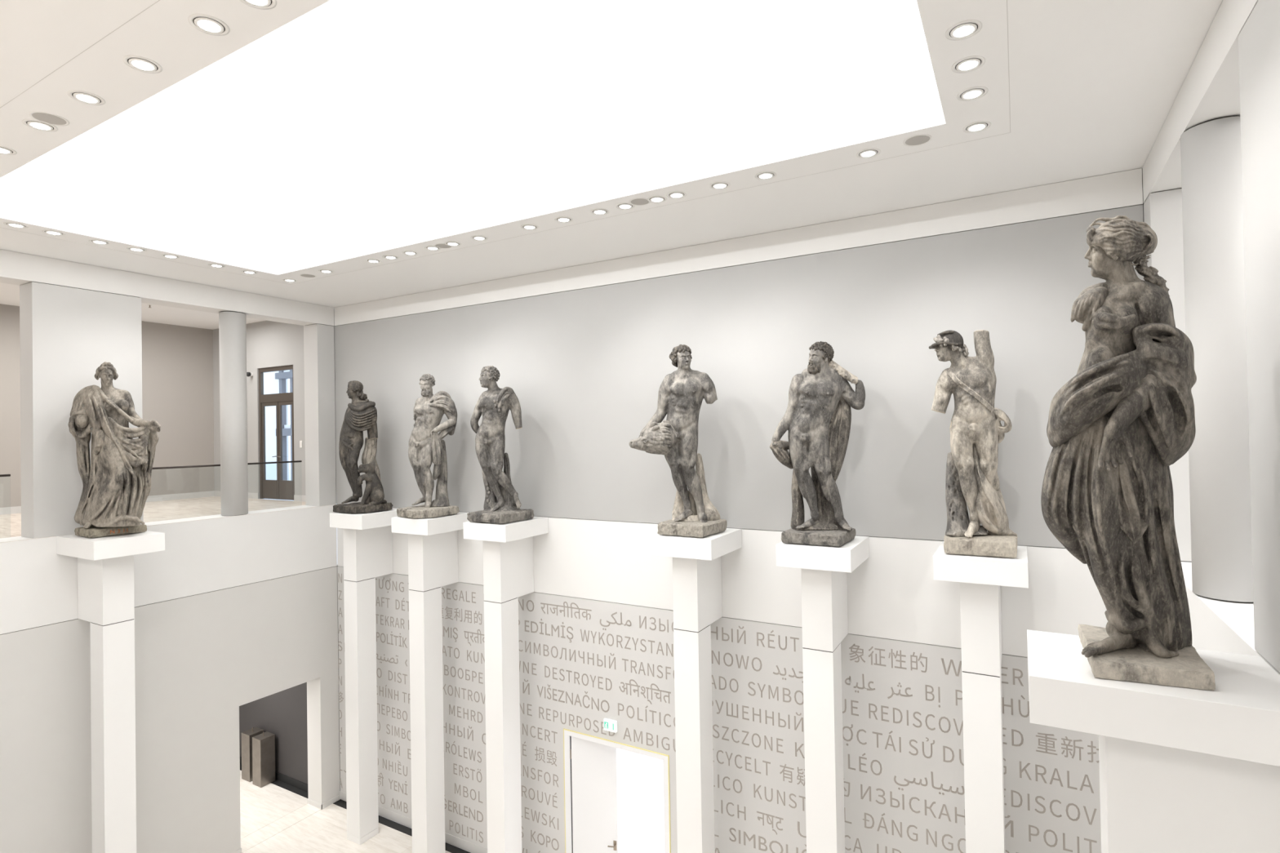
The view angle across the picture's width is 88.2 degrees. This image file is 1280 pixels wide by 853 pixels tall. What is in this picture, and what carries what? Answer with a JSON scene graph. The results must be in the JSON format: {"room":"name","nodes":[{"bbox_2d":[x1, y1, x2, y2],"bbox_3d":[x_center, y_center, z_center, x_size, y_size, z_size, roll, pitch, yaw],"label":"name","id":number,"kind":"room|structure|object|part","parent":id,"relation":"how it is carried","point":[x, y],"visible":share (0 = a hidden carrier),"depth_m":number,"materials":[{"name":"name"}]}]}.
{"room":"museum","nodes":[
{"label":"museum","id":0,"kind":"room"},
{"bbox_2d":[0,496,334,542],"bbox_3d":[-12.701,2.103,12.598,5.750,0.304,11.680,-1,-1,30],"label":"floor","id":1,"kind":"structure","parent":0,"point":[174,509],"depth_m":15.07,"materials":[{"name":"stone"}]},
{"bbox_2d":[0,474,10,537],"bbox_3d":[-11.736,1.362,9.856,0.041,1.085,3.520,-1,-1,30],"label":"glass railing","id":2,"kind":"object","parent":1,"relation":"on","point":[1,475],"visible":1,"depth_m":11.32,"materials":[{"name":"grey"}]},
{"bbox_3d":[-11.745,0.840,9.862,0.041,0.041,3.520,-1,-1,30],"label":"handrail","id":3,"kind":"part","parent":2,"relation":"part of","materials":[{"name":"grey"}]},
{"bbox_2d":[147,460,302,522],"bbox_3d":[-9.093,1.367,14.467,0.041,1.085,3.550,-1,-1,30],"label":"glass railing","id":4,"kind":"object","parent":1,"relation":"on","point":[295,461],"visible":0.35,"depth_m":14.19,"materials":[{"name":"grey"}]},
{"bbox_3d":[-9.102,0.844,14.473,0.041,0.041,3.550,-1,-1,30],"label":"handrail","id":5,"kind":"part","parent":4,"relation":"part of","materials":[{"name":"grey metal"}]},
{"bbox_2d":[218,311,248,515],"bbox_3d":[-8.770,-0.274,14.243,0.500,4.356,0.500,-1,-1,30],"label":"round column","id":6,"kind":"structure","parent":1,"relation":"on","point":[232,324],"depth_m":14.04,"materials":[{"name":"paint"}]},
{"bbox_2d":[0,303,336,507],"bbox_3d":[-12.784,-0.483,12.660,5.850,4.879,11.900,-1,-1,30],"label":"wall","id":7,"kind":"structure","parent":0,"point":[180,364],"depth_m":18.01,"materials":[{"name":"paint"}]},
{"bbox_2d":[0,490,305,515],"bbox_3d":[-12.940,1.881,12.724,5.220,0.160,11.660,-1,-1,30],"label":"baseboard","id":8,"kind":"structure","parent":7,"relation":"attached to","point":[7,510],"depth_m":18.00,"materials":[{"name":"paint"}]},
{"bbox_2d":[246,372,253,376],"bbox_3d":[-10.698,-1.425,18.061,0.135,0.130,0.175,-1,-1,30],"label":"security camera","id":9,"kind":"object","parent":7,"relation":"attached to","point":[248,374],"visible":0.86,"depth_m":18.01,"materials":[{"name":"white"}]},
{"bbox_3d":[-9.816,-0.454,17.736,5.750,4.829,0.140,-1,-1,30],"label":"panel","id":10,"kind":"part","parent":7,"relation":"part of","materials":[{"name":"paint"}]},
{"bbox_2d":[258,364,294,500],"bbox_3d":[-9.698,0.178,17.644,1.620,3.559,0.142,-1,-1,30],"label":"door","id":11,"kind":"structure","parent":7,"relation":"in","point":[278,489],"depth_m":17.66,"materials":[{"name":"brown metal"}]},
{"bbox_2d":[0,248,339,852],"bbox_3d":[-10.312,3.070,11.698,0.750,11.952,10.495,-1,-1,30],"label":"wall","id":12,"kind":"structure","parent":0,"point":[233,612],"depth_m":12.68,"materials":[{"name":"grey paint"}]},
{"bbox_3d":[-10.319,2.653,11.702,0.750,1.488,10.495,-1,-1,30],"label":"parapet panel","id":13,"kind":"part","parent":12,"relation":"part of","materials":[{"name":"paint"}]},
{"bbox_3d":[-10.158,6.223,11.607,0.520,5.639,10.495,-1,-1,30],"label":"panel","id":14,"kind":"part","parent":12,"relation":"part of","materials":[{"name":"paint"}]},
{"bbox_2d":[232,795,340,852],"bbox_3d":[-9.985,8.985,11.796,0.544,0.115,10.000,-1,-1,30],"label":"baseboard","id":15,"kind":"structure","parent":12,"relation":"attached to","point":[332,801],"depth_m":15.70,"materials":[{"name":"paint"}]},
{"bbox_2d":[239,682,307,784],"bbox_3d":[-11.921,7.211,15.127,6.080,3.800,6.050,-1,-1,30],"label":"wall","id":16,"kind":"structure","parent":0,"point":[283,713],"depth_m":16.86,"materials":[{"name":"grey paint"}]},
{"bbox_2d":[240,757,307,791],"bbox_3d":[-10.398,9.027,17.609,5.980,0.170,0.025,-1,-1,30],"label":"baseboard","id":17,"kind":"structure","parent":16,"relation":"attached to","point":[279,776],"depth_m":16.70,"materials":[{"name":"black"}]},
{"bbox_2d":[240,764,307,798],"bbox_3d":[-10.448,9.165,17.516,5.980,0.095,0.185,-1,-1,30],"label":"trim","id":18,"kind":"structure","parent":16,"relation":"attached to","point":[295,790],"depth_m":16.57,"materials":[{"name":"black"}]},
{"bbox_2d":[264,470,293,501],"bbox_3d":[-12.568,2.265,26.147,25.000,0.150,11.680,-1,-1,30],"label":"floor","id":19,"kind":"structure","parent":0,"point":[290,479],"depth_m":27.41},
{"bbox_2d":[263,369,337,534],"bbox_3d":[-13.766,1.266,26.613,12.500,14.000,0.665,-1,-1,30],"label":"facade","id":20,"kind":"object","parent":19,"relation":"on","point":[274,382],"visible":0.05,"depth_m":27.48,"materials":[{"name":"glass"}]},
{"bbox_2d":[240,575,340,852],"bbox_3d":[-6.639,6.298,7.304,23.860,5.974,14.530,-1,-1,30],"label":"floor","id":21,"kind":"structure","parent":0,"point":[269,810],"depth_m":15.55,"materials":[{"name":"stone"}]},
{"bbox_2d":[241,727,263,782],"bbox_3d":[-10.045,8.454,17.122,0.360,1.286,0.380,-1,-1,30],"label":"plinth","id":22,"kind":"object","parent":21,"relation":"on","point":[246,736],"visible":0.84,"depth_m":16.95,"materials":[{"name":"beige"}]},
{"bbox_2d":[252,731,275,787],"bbox_3d":[-9.604,8.443,16.846,0.360,1.286,0.380,-1,-1,30],"label":"plinth","id":23,"kind":"object","parent":21,"relation":"on","point":[264,744],"visible":1,"depth_m":16.72,"materials":[{"name":"beige"}]},
{"bbox_2d":[243,804,450,852],"bbox_3d":[-2.938,8.950,7.618,15.860,0.150,9.820,-1,-1,30],"label":"floor","id":24,"kind":"structure","parent":0,"point":[325,831],"depth_m":14.40,"materials":[{"name":"stone"}]},
{"bbox_2d":[56,530,164,852],"bbox_3d":[-9.145,5.452,11.450,1.416,7.139,1.030,-1,-1,30],"label":"pedestal","id":25,"kind":"object","parent":24,"relation":"on","point":[105,564],"visible":0.97,"depth_m":11.30,"materials":[{"name":"white paint"}]},
{"bbox_3d":[-9.124,6.136,11.443,0.480,5.503,0.460,-1,-1,30],"label":"post","id":26,"kind":"part","parent":25,"relation":"part of","materials":[{"name":"white paint"}]},
{"bbox_2d":[67,361,160,537],"bbox_3d":[-9.008,0.374,11.330,1.776,2.984,0.909,-1,-1,30],"label":"stone statue","id":27,"kind":"object","parent":25,"relation":"on","point":[117,479],"visible":1,"depth_m":11.16,"materials":[{"name":"stone"}]},
{"bbox_2d":[329,507,397,844],"bbox_3d":[-5.882,5.428,14.493,1.060,7.139,1.236,-1,-1,30],"label":"pedestal","id":28,"kind":"object","parent":24,"relation":"on","point":[367,536],"visible":0.88,"depth_m":14.35,"materials":[{"name":"white paint"}]},
{"bbox_3d":[-6.135,6.118,14.525,0.430,5.503,0.480,-1,-1,30],"label":"post","id":29,"kind":"part","parent":28,"relation":"part of","materials":[{"name":"white paint"}]},
{"bbox_2d":[333,380,392,513],"bbox_3d":[-6.094,0.418,14.429,1.075,2.862,0.881,-1,-1,30],"label":"stone statue","id":30,"kind":"object","parent":28,"relation":"on","point":[361,415],"visible":1,"depth_m":14.28,"materials":[{"name":"stone"}]},
{"bbox_2d":[391,511,469,852],"bbox_3d":[-4.190,5.389,13.524,1.030,7.139,1.236,-1,-1,30],"label":"pedestal","id":31,"kind":"object","parent":24,"relation":"on","point":[433,542],"visible":0.86,"depth_m":13.34,"materials":[{"name":"white paint"}]},
{"bbox_3d":[-4.357,6.076,13.506,0.430,5.503,0.480,-1,-1,30],"label":"post","id":32,"kind":"part","parent":31,"relation":"part of","materials":[{"name":"white paint"}]},
{"bbox_2d":[396,373,459,518],"bbox_3d":[-4.311,0.361,13.380,1.017,2.891,1.007,-1,-1,30],"label":"stone statue","id":33,"kind":"object","parent":31,"relation":"on","point":[426,446],"visible":1,"depth_m":13.33,"materials":[{"name":"stone"}]},
{"bbox_2d":[431,432,449,506],"bbox_3d":[-4.107,0.886,13.508,0.396,1.543,0.540,-1,-1,-36],"label":"drapery","id":34,"kind":"object","parent":33,"relation":"hanging from","point":[438,452],"depth_m":13.42,"materials":[{"name":"stone"}]},
{"bbox_2d":[462,516,548,852],"bbox_3d":[-2.481,5.348,12.544,1.030,7.139,1.236,-1,-1,30],"label":"pedestal","id":35,"kind":"object","parent":24,"relation":"on","point":[508,548],"visible":0.98,"depth_m":12.34,"materials":[{"name":"white paint"}]},
{"bbox_2d":[466,365,533,524],"bbox_3d":[-2.720,0.307,12.492,1.068,2.925,0.901,-1,-1,30],"label":"stone statue","id":36,"kind":"object","parent":35,"relation":"on","point":[502,504],"visible":1,"depth_m":12.37,"materials":[{"name":"stone"}]},
{"bbox_3d":[-2.588,6.035,12.492,0.430,5.503,0.480,-1,-1,30],"label":"post","id":37,"kind":"part","parent":35,"relation":"part of","materials":[{"name":"white paint"}]},
{"bbox_2d":[650,528,742,852],"bbox_3d":[0.980,5.267,10.560,1.030,7.139,1.236,-1,-1,30],"label":"pedestal","id":38,"kind":"object","parent":24,"relation":"on","point":[696,561],"visible":0.98,"depth_m":10.33,"materials":[{"name":"white paint"}]},
{"bbox_2d":[629,344,727,537],"bbox_3d":[0.622,0.193,10.525,1.230,2.995,1.116,-1,-1,30],"label":"stone statue","id":39,"kind":"object","parent":38,"relation":"on","point":[682,393],"visible":1,"depth_m":10.37,"materials":[{"name":"stone"}]},
{"bbox_3d":[0.882,5.954,10.503,0.430,5.503,0.480,-1,-1,30],"label":"post","id":40,"kind":"part","parent":38,"relation":"part of","materials":[{"name":"white paint"}]},
{"bbox_2d":[775,535,869,852],"bbox_3d":[2.732,5.226,9.556,1.030,7.139,1.236,-1,-1,30],"label":"pedestal","id":41,"kind":"object","parent":24,"relation":"on","point":[824,570],"visible":0.93,"depth_m":9.29,"materials":[{"name":"white paint"}]},
{"bbox_2d":[769,341,865,546],"bbox_3d":[2.562,0.205,9.474,1.241,2.880,0.916,-1,-1,26],"label":"stone statue","id":42,"kind":"object","parent":41,"relation":"on","point":[817,417],"visible":1,"depth_m":9.40,"materials":[{"name":"stone"}]},
{"bbox_3d":[2.669,5.912,9.479,0.430,5.503,0.480,-1,-1,30],"label":"post","id":43,"kind":"part","parent":41,"relation":"part of","materials":[{"name":"white paint"}]},
{"bbox_2d":[933,541,1028,852],"bbox_3d":[4.501,5.185,8.542,1.030,7.139,1.236,-1,-1,30],"label":"pedestal","id":44,"kind":"object","parent":24,"relation":"on","point":[980,578],"visible":0.98,"depth_m":8.26,"materials":[{"name":"white paint"}]},
{"bbox_2d":[928,329,1017,558],"bbox_3d":[4.291,0.180,8.495,0.943,2.851,0.877,-1,-1,30],"label":"stone statue","id":45,"kind":"object","parent":44,"relation":"on","point":[976,430],"visible":1,"depth_m":8.36,"materials":[{"name":"stone"}]},
{"bbox_2d":[973,407,1017,537],"bbox_3d":[4.543,0.597,8.495,0.590,1.682,0.335,-1,-1,-26],"label":"drapery","id":46,"kind":"object","parent":45,"relation":"hanging from","point":[988,504],"depth_m":8.37,"materials":[{"name":"stone"}]},
{"bbox_3d":[4.444,5.870,8.461,0.430,5.503,0.480,-1,-1,30],"label":"post","id":47,"kind":"part","parent":44,"relation":"part of","materials":[{"name":"white paint"}]},
{"bbox_2d":[1026,630,1279,852],"bbox_3d":[3.439,5.158,4.346,1.381,7.139,1.110,-1,-1,30],"label":"pedestal","id":48,"kind":"object","parent":24,"relation":"on","point":[1183,770],"visible":0.97,"depth_m":4.07,"materials":[{"name":"white paint"}]},
{"bbox_2d":[1040,215,1215,690],"bbox_3d":[3.205,0.081,4.430,0.869,3.015,1.104,-1,-1,34],"label":"stone statue","id":49,"kind":"object","parent":48,"relation":"on","point":[1115,429],"visible":1,"depth_m":4.23,"materials":[{"name":"stone"}]},
{"bbox_2d":[379,748,664,852],"bbox_3d":[0.177,8.986,15.826,11.100,0.149,7.100,-1,-1,30],"label":"floor","id":50,"kind":"structure","parent":0,"point":[640,777],"depth_m":15.57,"materials":[{"name":"white tile"}]},
{"bbox_2d":[0,0,1222,329],"bbox_3d":[-6.342,-3.577,7.472,22.310,1.100,14.500,-1,-1,30],"label":"ceiling","id":51,"kind":"structure","parent":0,"point":[307,136],"depth_m":8.22,"materials":[{"name":"white paint"}]},
{"bbox_2d":[0,145,17,155],"bbox_3d":[-6.971,-3.013,7.186,0.270,0.013,0.270,-1,-1,30],"label":"recessed light","id":52,"kind":"object","parent":51,"relation":"in","point":[3,150],"visible":1,"depth_m":7.22,"materials":[{"name":"white"}]},
{"bbox_2d":[3,222,28,227],"bbox_3d":[-9.143,-2.948,9.670,0.270,0.013,0.270,-1,-1,30],"label":"recessed light","id":53,"kind":"object","parent":51,"relation":"in","point":[9,224],"visible":1,"depth_m":9.64,"materials":[{"name":"white"}]},
{"bbox_2d":[22,119,57,131],"bbox_3d":[-6.052,-3.034,6.659,0.270,0.013,0.270,-1,-1,30],"label":"recessed light","id":54,"kind":"object","parent":51,"relation":"in","point":[35,124],"visible":1,"depth_m":6.64,"materials":[{"name":"white"}]},
{"bbox_2d":[28,111,69,125],"bbox_3d":[-5.840,-3.044,6.526,0.300,0.003,0.300,-1,-1,30],"label":"ceiling speaker","id":55,"kind":"object","parent":51,"relation":"attached to","point":[54,119],"visible":1,"depth_m":6.51,"materials":[{"name":"white"}]},
{"bbox_2d":[41,229,65,235],"bbox_3d":[-8.926,-2.948,10.047,0.270,0.013,0.270,-1,-1,30],"label":"recessed light","id":56,"kind":"object","parent":51,"relation":"in","point":[46,231],"visible":1,"depth_m":10.03,"materials":[{"name":"white"}]},
{"bbox_2d":[67,89,105,105],"bbox_3d":[-5.150,-3.055,6.142,0.270,0.013,0.270,-1,-1,30],"label":"recessed light","id":57,"kind":"object","parent":51,"relation":"in","point":[86,97],"visible":1,"depth_m":6.12,"materials":[{"name":"white"}]},
{"bbox_2d":[88,239,110,244],"bbox_3d":[-8.638,-2.947,10.550,0.270,0.013,0.270,-1,-1,30],"label":"recessed light","id":58,"kind":"object","parent":51,"relation":"in","point":[95,241],"visible":1,"depth_m":10.53,"materials":[{"name":"white"}]},
{"bbox_2d":[126,247,146,251],"bbox_3d":[-8.384,-2.947,10.993,0.270,0.013,0.270,-1,-1,30],"label":"recessed light","id":59,"kind":"object","parent":51,"relation":"in","point":[135,249],"visible":1,"depth_m":10.96,"materials":[{"name":"white"}]},
{"bbox_2d":[122,54,162,73],"bbox_3d":[-4.230,-3.077,5.615,0.270,0.013,0.270,-1,-1,30],"label":"recessed light","id":60,"kind":"object","parent":51,"relation":"in","point":[142,64],"visible":1,"depth_m":5.60,"materials":[{"name":"white"}]},
{"bbox_2d":[160,253,180,258],"bbox_3d":[-8.131,-2.947,11.435,0.270,0.013,0.270,-1,-1,30],"label":"recessed light","id":61,"kind":"object","parent":51,"relation":"in","point":[168,255],"visible":1,"depth_m":11.41,"materials":[{"name":"white"}]},
{"bbox_2d":[187,13,229,35],"bbox_3d":[-3.328,-3.098,5.098,0.270,0.013,0.270,-1,-1,30],"label":"recessed light","id":62,"kind":"object","parent":51,"relation":"in","point":[206,24],"visible":1,"depth_m":5.08,"materials":[{"name":"white"}]},
{"bbox_2d":[208,263,225,267],"bbox_3d":[-7.755,-2.946,12.091,0.270,0.013,0.270,-1,-1,30],"label":"recessed light","id":63,"kind":"object","parent":51,"relation":"in","point":[218,265],"visible":1,"depth_m":12.07,"materials":[{"name":"white"}]},
{"bbox_2d":[241,270,257,274],"bbox_3d":[-7.459,-2.946,12.607,0.270,0.013,0.270,-1,-1,30],"label":"recessed light","id":64,"kind":"object","parent":51,"relation":"in","point":[242,271],"visible":1,"depth_m":12.58,"materials":[{"name":"white"}]},
{"bbox_2d":[240,0,276,9],"bbox_3d":[-2.790,-3.111,4.789,0.270,0.013,0.270,-1,-1,30],"label":"recessed light","id":65,"kind":"object","parent":51,"relation":"in","point":[259,4],"visible":1,"depth_m":4.85,"materials":[{"name":"white"}]},
{"bbox_2d":[282,278,297,281],"bbox_3d":[-7.061,-2.945,13.301,0.270,0.013,0.270,-1,-1,30],"label":"recessed light","id":66,"kind":"object","parent":51,"relation":"in","point":[283,279],"visible":1,"depth_m":13.28,"materials":[{"name":"white"}]},
{"bbox_2d":[299,273,316,277],"bbox_3d":[-6.525,-2.963,12.970,0.300,0.003,0.300,-1,-1,30],"label":"ceiling speaker","id":67,"kind":"object","parent":51,"relation":"attached to","point":[304,275],"visible":1,"depth_m":12.95,"materials":[{"name":"white"}]},
{"bbox_2d":[301,274,315,277],"bbox_3d":[-6.525,-2.963,12.970,0.255,0.002,0.255,-1,-1,16],"label":"grille","id":68,"kind":"object","parent":67,"relation":"attached to","point":[302,275],"depth_m":12.96,"materials":[{"name":"grey metal"}]},
{"bbox_2d":[318,269,333,272],"bbox_3d":[-6.011,-2.970,12.641,0.270,0.013,0.270,-1,-1,30],"label":"recessed light","id":69,"kind":"object","parent":51,"relation":"in","point":[319,270],"visible":1,"depth_m":12.62,"materials":[{"name":"white"}]},
{"bbox_2d":[365,258,381,262],"bbox_3d":[-4.831,-2.998,11.965,0.270,0.013,0.270,-1,-1,30],"label":"recessed light","id":70,"kind":"object","parent":51,"relation":"in","point":[371,260],"visible":1,"depth_m":11.93,"materials":[{"name":"white"}]},
{"bbox_2d":[382,254,399,259],"bbox_3d":[-4.432,-3.007,11.736,0.270,0.013,0.270,-1,-1,30],"label":"recessed light","id":71,"kind":"object","parent":51,"relation":"in","point":[387,256],"visible":1,"depth_m":11.72,"materials":[{"name":"white"}]},
{"bbox_2d":[402,250,418,255],"bbox_3d":[-3.998,-3.017,11.487,0.270,0.013,0.270,-1,-1,30],"label":"recessed light","id":72,"kind":"object","parent":51,"relation":"in","point":[406,252],"visible":1,"depth_m":11.46,"materials":[{"name":"white"}]},
{"bbox_2d":[424,245,440,250],"bbox_3d":[-3.521,-3.029,11.214,0.270,0.013,0.270,-1,-1,30],"label":"recessed light","id":73,"kind":"object","parent":51,"relation":"in","point":[428,247],"visible":1,"depth_m":11.19,"materials":[{"name":"white"}]},
{"bbox_2d":[434,243,452,248],"bbox_3d":[-3.308,-3.038,11.103,0.300,0.003,0.300,-1,-1,30],"label":"ceiling speaker","id":74,"kind":"object","parent":51,"relation":"attached to","point":[440,245],"visible":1,"depth_m":11.11,"materials":[{"name":"white"}]},
{"bbox_2d":[444,240,461,245],"bbox_3d":[-3.114,-3.038,10.980,0.270,0.013,0.270,-1,-1,30],"label":"recessed light","id":75,"kind":"object","parent":51,"relation":"in","point":[451,242],"visible":1,"depth_m":10.95,"materials":[{"name":"white"}]},
{"bbox_2d":[471,235,488,240],"bbox_3d":[-2.602,-3.050,10.687,0.270,0.013,0.270,-1,-1,30],"label":"recessed light","id":76,"kind":"object","parent":51,"relation":"in","point":[480,237],"visible":1,"depth_m":10.66,"materials":[{"name":"white"}]},
{"bbox_2d":[0,0,1010,284],"bbox_3d":[-3.049,-3.078,7.906,13.016,0.002,5.836,-1,-1,30],"label":"trim","id":77,"kind":"structure","parent":51,"relation":"attached to","point":[158,0],"depth_m":6.48,"materials":[{"name":"paint"}]},
{"bbox_2d":[520,223,538,229],"bbox_3d":[-1.700,-3.071,10.170,0.270,0.013,0.270,-1,-1,30],"label":"recessed light","id":78,"kind":"object","parent":51,"relation":"in","point":[528,226],"visible":1,"depth_m":10.15,"materials":[{"name":"white"}]},
{"bbox_2d":[555,216,573,222],"bbox_3d":[-1.136,-3.085,9.846,0.270,0.013,0.270,-1,-1,30],"label":"recessed light","id":79,"kind":"object","parent":51,"relation":"in","point":[561,219],"visible":1,"depth_m":9.83,"materials":[{"name":"white"}]},
{"bbox_2d":[590,208,608,214],"bbox_3d":[-0.581,-3.098,9.528,0.270,0.013,0.270,-1,-1,30],"label":"recessed light","id":80,"kind":"object","parent":51,"relation":"in","point":[598,211],"visible":1,"depth_m":9.51,"materials":[{"name":"white"}]},
{"bbox_2d":[615,202,635,209],"bbox_3d":[-0.208,-3.106,9.314,0.270,0.013,0.270,-1,-1,30],"label":"recessed light","id":81,"kind":"object","parent":51,"relation":"in","point":[624,206],"visible":1,"depth_m":9.29,"materials":[{"name":"white"}]},
{"bbox_2d":[629,197,650,205],"bbox_3d":[-0.002,-3.117,9.150,0.300,0.003,0.300,-1,-1,30],"label":"ceiling speaker","id":82,"kind":"object","parent":51,"relation":"attached to","point":[639,201],"visible":1,"depth_m":9.15,"materials":[{"name":"white"}]},
{"bbox_2d":[631,198,648,204],"bbox_3d":[-0.002,-3.117,9.150,0.255,0.002,0.255,-2,-1,43],"label":"grille","id":83,"kind":"object","parent":82,"relation":"attached to","point":[634,201],"depth_m":9.16,"materials":[{"name":"grey metal"}]},
{"bbox_2d":[647,195,666,202],"bbox_3d":[0.234,-3.117,9.061,0.270,0.013,0.270,-1,-1,30],"label":"recessed light","id":84,"kind":"object","parent":51,"relation":"in","point":[653,198],"visible":1,"depth_m":9.05,"materials":[{"name":"white"}]},
{"bbox_2d":[666,191,686,198],"bbox_3d":[0.495,-3.123,8.912,0.270,0.013,0.270,-1,-1,30],"label":"recessed light","id":85,"kind":"object","parent":51,"relation":"in","point":[675,194],"visible":1,"depth_m":8.89,"materials":[{"name":"white"}]},
{"bbox_2d":[709,181,730,189],"bbox_3d":[1.041,-3.136,8.598,0.270,0.013,0.270,-1,-1,30],"label":"recessed light","id":86,"kind":"object","parent":51,"relation":"in","point":[720,184],"visible":1,"depth_m":8.58,"materials":[{"name":"white"}]},
{"bbox_2d":[755,171,776,179],"bbox_3d":[1.579,-3.148,8.290,0.270,0.013,0.270,-1,-1,30],"label":"recessed light","id":87,"kind":"object","parent":51,"relation":"in","point":[763,175],"visible":1,"depth_m":8.28,"materials":[{"name":"white"}]},
{"bbox_2d":[856,147,880,158],"bbox_3d":[2.655,-3.174,7.674,0.270,0.013,0.270,-1,-1,30],"label":"recessed light","id":88,"kind":"object","parent":51,"relation":"in","point":[872,152],"visible":1,"depth_m":7.65,"materials":[{"name":"white"}]},
{"bbox_2d":[902,133,932,146],"bbox_3d":[3.093,-3.189,7.353,0.300,0.003,0.300,-1,-1,30],"label":"ceiling speaker","id":89,"kind":"object","parent":51,"relation":"attached to","point":[922,139],"visible":1,"depth_m":7.35,"materials":[{"name":"white"}]},
{"bbox_2d":[905,135,929,145],"bbox_3d":[3.093,-3.190,7.353,0.255,0.002,0.255,-2,-1,43],"label":"grille","id":90,"kind":"object","parent":89,"relation":"attached to","point":[914,140],"depth_m":7.35,"materials":[{"name":"grey metal"}]},
{"bbox_2d":[945,19,982,40],"bbox_3d":[2.615,-3.198,5.333,0.270,0.013,0.270,-1,-1,30],"label":"recessed light","id":91,"kind":"object","parent":51,"relation":"in","point":[964,29],"visible":1,"depth_m":5.32,"materials":[{"name":"white"}]},
{"bbox_2d":[951,55,985,72],"bbox_3d":[2.904,-3.198,5.836,0.270,0.013,0.270,-1,-1,30],"label":"recessed light","id":92,"kind":"object","parent":51,"relation":"in","point":[968,64],"visible":1,"depth_m":5.82,"materials":[{"name":"white"}]},
{"bbox_2d":[956,86,987,101],"bbox_3d":[3.197,-3.197,6.348,0.270,0.013,0.270,-1,-1,30],"label":"recessed light","id":93,"kind":"object","parent":51,"relation":"in","point":[975,92],"visible":1,"depth_m":6.33,"materials":[{"name":"white"}]},
{"bbox_2d":[963,120,991,133],"bbox_3d":[3.600,-3.196,7.051,0.270,0.013,0.270,-1,-1,30],"label":"recessed light","id":94,"kind":"object","parent":51,"relation":"in","point":[976,126],"visible":1,"depth_m":7.03,"materials":[{"name":"white"}]},
{"bbox_2d":[333,168,1145,852],"bbox_3d":[-3.361,3.145,13.835,22.580,12.307,0.122,-1,-1,30],"label":"wall","id":95,"kind":"structure","parent":0,"point":[584,351],"depth_m":10.76,"materials":[{"name":"grey paint"}]},
{"bbox_2d":[333,800,470,852],"bbox_3d":[-0.444,8.960,11.969,15.860,0.138,0.210,-1,-1,30],"label":"trim","id":96,"kind":"structure","parent":95,"relation":"attached to","point":[384,821],"depth_m":14.83,"materials":[{"name":"black"}]},
{"bbox_2d":[339,791,487,852],"bbox_3d":[-0.396,8.769,12.056,15.855,0.180,0.012,-1,-1,30],"label":"baseboard","id":97,"kind":"structure","parent":95,"relation":"attached to","point":[449,838],"depth_m":14.22,"materials":[{"name":"paint"}]},
{"bbox_2d":[603,718,617,733],"bbox_3d":[-0.545,5.492,12.116,0.270,0.200,0.060,-1,-1,30],"label":"exit sign","id":98,"kind":"object","parent":95,"relation":"attached to","point":[609,725],"visible":1,"depth_m":12.09,"materials":[{"name":"white plastic"}]},
{"bbox_2d":[563,728,671,852],"bbox_3d":[-0.361,7.330,12.255,2.278,3.101,0.394,-1,-1,30],"label":"door","id":99,"kind":"structure","parent":95,"relation":"in","point":[591,797],"depth_m":12.46,"materials":[{"name":"white paint"}]},
{"bbox_3d":[-0.467,7.833,12.331,0.060,0.180,0.006,-1,-1,18],"label":"handle plate","id":100,"kind":"part","parent":99,"relation":"part of","materials":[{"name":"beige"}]},
{"bbox_3d":[-0.434,6.061,12.104,15.850,5.639,0.030,-1,-1,30],"label":"text panel","id":101,"kind":"part","parent":95,"relation":"part of","materials":[{"name":"paint"}]},
{"bbox_3d":[-0.496,2.488,12.143,15.850,1.487,0.030,-1,-1,30],"label":"parapet panel","id":102,"kind":"part","parent":95,"relation":"part of","materials":[{"name":"paint"}]},
{"bbox_3d":[-0.588,-2.846,12.200,15.850,0.448,0.030,-1,-1,30],"label":"frieze panel","id":103,"kind":"part","parent":95,"relation":"part of","materials":[{"name":"paint"}]},
{"bbox_3d":[-0.546,-0.439,12.175,15.850,4.348,0.030,-1,-1,30],"label":"panel","id":104,"kind":"part","parent":95,"relation":"part of","materials":[{"name":"paint"}]},
{"bbox_2d":[1142,0,1279,675],"bbox_3d":[4.095,2.732,3.439,0.750,11.952,10.495,-1,-1,30],"label":"wall","id":105,"kind":"structure","parent":0,"point":[1235,69],"depth_m":4.59,"materials":[{"name":"grey paint"}]},
{"bbox_2d":[1180,115,1253,603],"bbox_3d":[5.394,-0.607,6.124,0.500,4.356,0.500,-1,-1,30],"label":"round column","id":106,"kind":"structure","parent":105,"relation":"on","point":[1213,243],"depth_m":5.95,"materials":[{"name":"paint"}]},
{"bbox_3d":[4.088,2.315,3.444,0.750,1.488,10.495,-1,-1,30],"label":"parapet panel","id":107,"kind":"part","parent":105,"relation":"part of","materials":[{"name":"paint"}]}
]}

